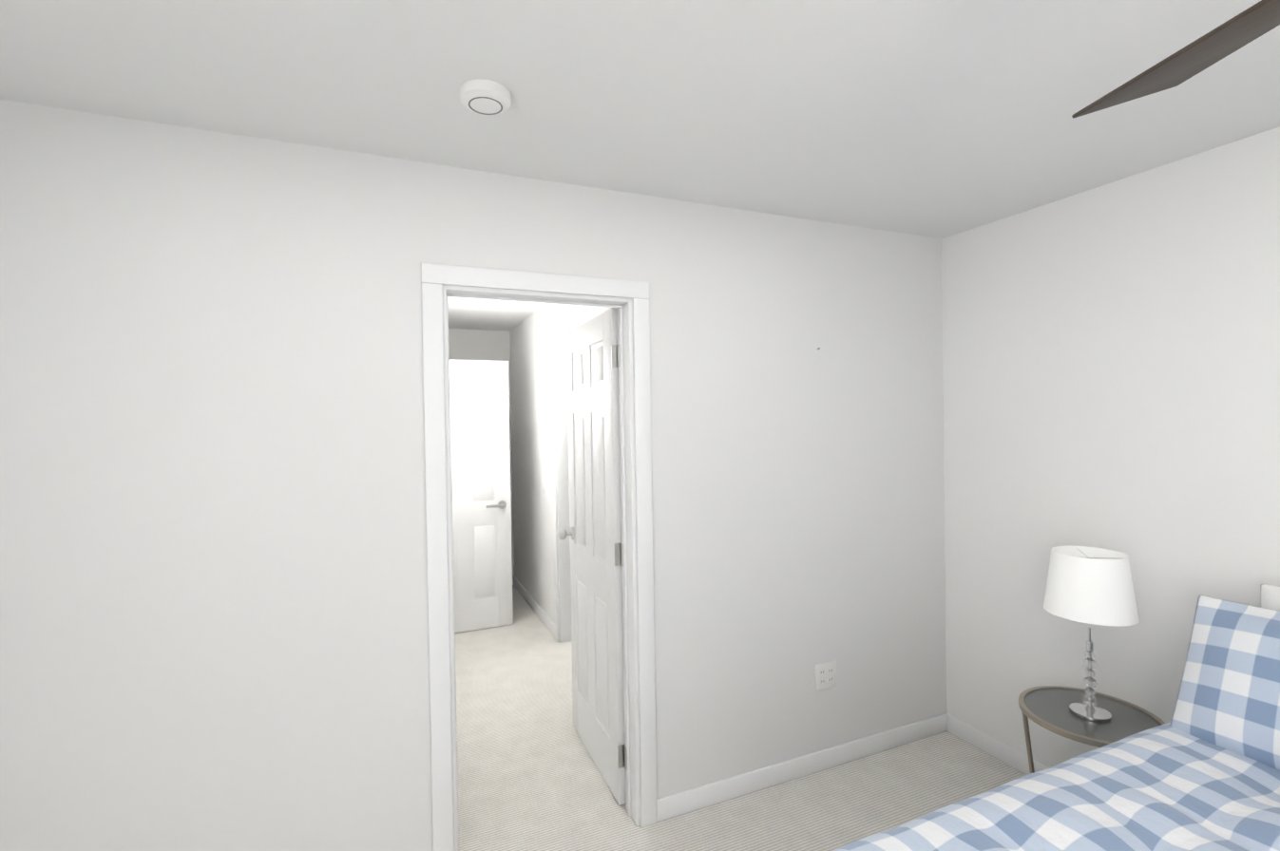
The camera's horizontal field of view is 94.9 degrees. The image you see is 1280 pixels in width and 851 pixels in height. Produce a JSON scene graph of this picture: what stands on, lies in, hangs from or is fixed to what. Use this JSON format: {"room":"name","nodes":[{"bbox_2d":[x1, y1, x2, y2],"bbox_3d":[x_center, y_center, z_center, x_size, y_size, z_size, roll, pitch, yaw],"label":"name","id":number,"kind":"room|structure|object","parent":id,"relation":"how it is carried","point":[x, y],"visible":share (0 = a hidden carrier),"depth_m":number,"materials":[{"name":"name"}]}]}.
{"room":"bedroom","nodes":[
{"label":"bedroom","id":0,"kind":"room"},
{"bbox_2d":[0,99,946,850],"bbox_3d":[-0.162,0.331,2.265,3.890,2.440,0.120,-1,1,-23],"label":"wall","id":1,"kind":"structure","parent":0,"point":[213,588],"depth_m":1.85,"materials":[{"name":"white paint"}]},
{"bbox_2d":[420,263,657,850],"bbox_3d":[-0.356,0.504,2.182,0.824,2.102,0.152,-1,1,-23],"label":"door frame","id":2,"kind":"structure","parent":1,"relation":"attached to","point":[442,283],"depth_m":2.13,"materials":[{"name":"white paint"}]},
{"bbox_2d":[558,307,625,805],"bbox_3d":[-0.213,0.532,2.691,0.183,2.015,0.702,-1,1,-22],"label":"bedroom door","id":3,"kind":"structure","parent":1,"relation":"in","point":[594,533],"depth_m":2.59,"materials":[{"name":"white paint"}]},
{"bbox_2d":[617,344,627,771],"bbox_3d":[-0.068,0.531,2.350,0.002,1.710,0.034,-1,1,-23],"label":"hinges","id":4,"kind":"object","parent":3,"relation":"attached to","point":[619,364],"depth_m":2.35,"materials":[{"name":"silver metal"}]},
{"bbox_2d":[656,713,945,821],"bbox_3d":[0.789,1.490,2.605,1.578,0.085,0.013,-1,1,-23],"label":"baseboard","id":5,"kind":"structure","parent":1,"relation":"attached to","point":[706,795],"depth_m":2.54,"materials":[{"name":"white paint"}]},
{"bbox_2d":[815,660,836,690],"bbox_3d":[0.831,1.117,2.623,0.118,0.116,0.008,-1,1,-23],"label":"electrical outlet","id":6,"kind":"object","parent":1,"relation":"attached to","point":[825,675],"visible":1,"depth_m":2.62,"materials":[{"name":"white plastic"}]},
{"bbox_2d":[448,328,514,575],"bbox_3d":[-1.757,0.323,5.497,1.090,2.440,0.120,-1,1,-23],"label":"wall","id":7,"kind":"structure","parent":0,"point":[481,345],"depth_m":5.56,"materials":[{"name":"white paint"}]},
{"bbox_2d":[509,303,610,624],"bbox_3d":[-0.514,0.317,4.138,0.120,2.440,3.600,-1,1,-23],"label":"wall","id":8,"kind":"structure","parent":0,"point":[535,336],"depth_m":4.75,"materials":[{"name":"white paint"}]},
{"bbox_2d":[512,575,555,638],"bbox_3d":[-0.912,1.493,4.946,0.017,0.085,1.568,-1,1,-23],"label":"baseboard","id":9,"kind":"structure","parent":8,"relation":"attached to","point":[545,620],"depth_m":4.75,"materials":[{"name":"white paint"}]},
{"bbox_2d":[541,477,544,493],"bbox_3d":[-0.744,0.457,4.513,0.009,0.116,0.072,-1,1,-23],"label":"light switch","id":10,"kind":"object","parent":8,"relation":"attached to","point":[543,485],"visible":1,"depth_m":4.50,"materials":[{"name":"white plastic"}]},
{"bbox_2d":[550,340,571,643],"bbox_3d":[-0.397,0.487,3.851,0.136,2.102,0.844,-1,1,-23],"label":"door frame","id":11,"kind":"structure","parent":8,"relation":"attached to","point":[561,492],"depth_m":4.16,"materials":[{"name":"white paint"}]},
{"bbox_2d":[0,0,1279,331],"bbox_3d":[-0.259,-0.938,2.278,4.010,0.100,8.570,-1,1,-23],"label":"ceiling","id":12,"kind":"structure","parent":0,"point":[937,118],"depth_m":1.54,"materials":[{"name":"white paint"}]},
{"bbox_2d":[458,78,512,114],"bbox_3d":[-0.408,-0.860,1.551,0.136,0.034,0.136,-1,1,-23],"label":"smoke detector","id":13,"kind":"object","parent":12,"relation":"attached to","point":[484,97],"visible":1,"depth_m":1.52,"materials":[{"name":"white plastic"}]},
{"bbox_2d":[1071,0,1279,118],"bbox_3d":[0.846,-0.651,0.390,1.171,0.468,1.200,-1,1,-23],"label":"ceiling fan","id":14,"kind":"object","parent":12,"relation":"hanging from","point":[1229,37],"visible":1,"depth_m":0.84,"materials":[{"name":"brown metal"}]},
{"bbox_2d":[454,585,1026,850],"bbox_3d":[-0.218,1.602,2.305,4.010,0.100,8.570,-1,1,-23],"label":"floor","id":15,"kind":"structure","parent":0,"point":[529,777],"depth_m":2.52,"materials":[{"name":"carpet"}]},
{"bbox_2d":[832,584,1279,850],"bbox_3d":[1.274,1.018,0.770,2.108,1.028,1.830,-1,1,-23],"label":"bed","id":16,"kind":"object","parent":15,"relation":"on","point":[1200,772],"visible":1,"depth_m":1.47,"materials":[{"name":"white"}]},
{"bbox_2d":[1018,686,1165,773],"bbox_3d":[1.604,1.274,2.090,0.428,0.503,0.428,-1,1,-23],"label":"side table","id":17,"kind":"object","parent":15,"relation":"on","point":[1046,707],"visible":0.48,"depth_m":2.08,"materials":[{"name":"silver metal"}]},
{"bbox_2d":[1043,546,1139,722],"bbox_3d":[1.595,0.736,2.085,0.270,0.572,0.270,-1,1,-23],"label":"lamp","id":18,"kind":"object","parent":17,"relation":"on","point":[1091,585],"visible":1,"depth_m":2.01,"materials":[{"name":"white fabric"}]},
{"bbox_2d":[941,126,1279,766],"bbox_3d":[2.403,0.303,1.032,0.150,2.440,4.170,-1,1,-23],"label":"wall","id":19,"kind":"structure","parent":0,"point":[1111,364],"depth_m":2.23,"materials":[{"name":"white paint"}]},
{"bbox_2d":[945,713,1050,775],"bbox_3d":[2.321,1.481,1.066,0.017,0.085,4.050,-1,1,-23],"label":"baseboard","id":20,"kind":"structure","parent":19,"relation":"attached to","point":[1002,752],"depth_m":2.70,"materials":[{"name":"white paint"}]},
{"bbox_3d":[-1.850,0.346,3.498,0.900,2.440,3.480,-1,1,-23],"label":"wall","id":21,"kind":"structure","parent":0,"visible":0},
{"bbox_2d":[449,360,513,633],"bbox_3d":[-1.325,0.527,4.400,0.700,2.030,0.132,-1,1,-23],"label":"door","id":22,"kind":"structure","parent":21,"relation":"in","point":[481,492],"depth_m":4.43,"materials":[{"name":"white paint"}]}
]}

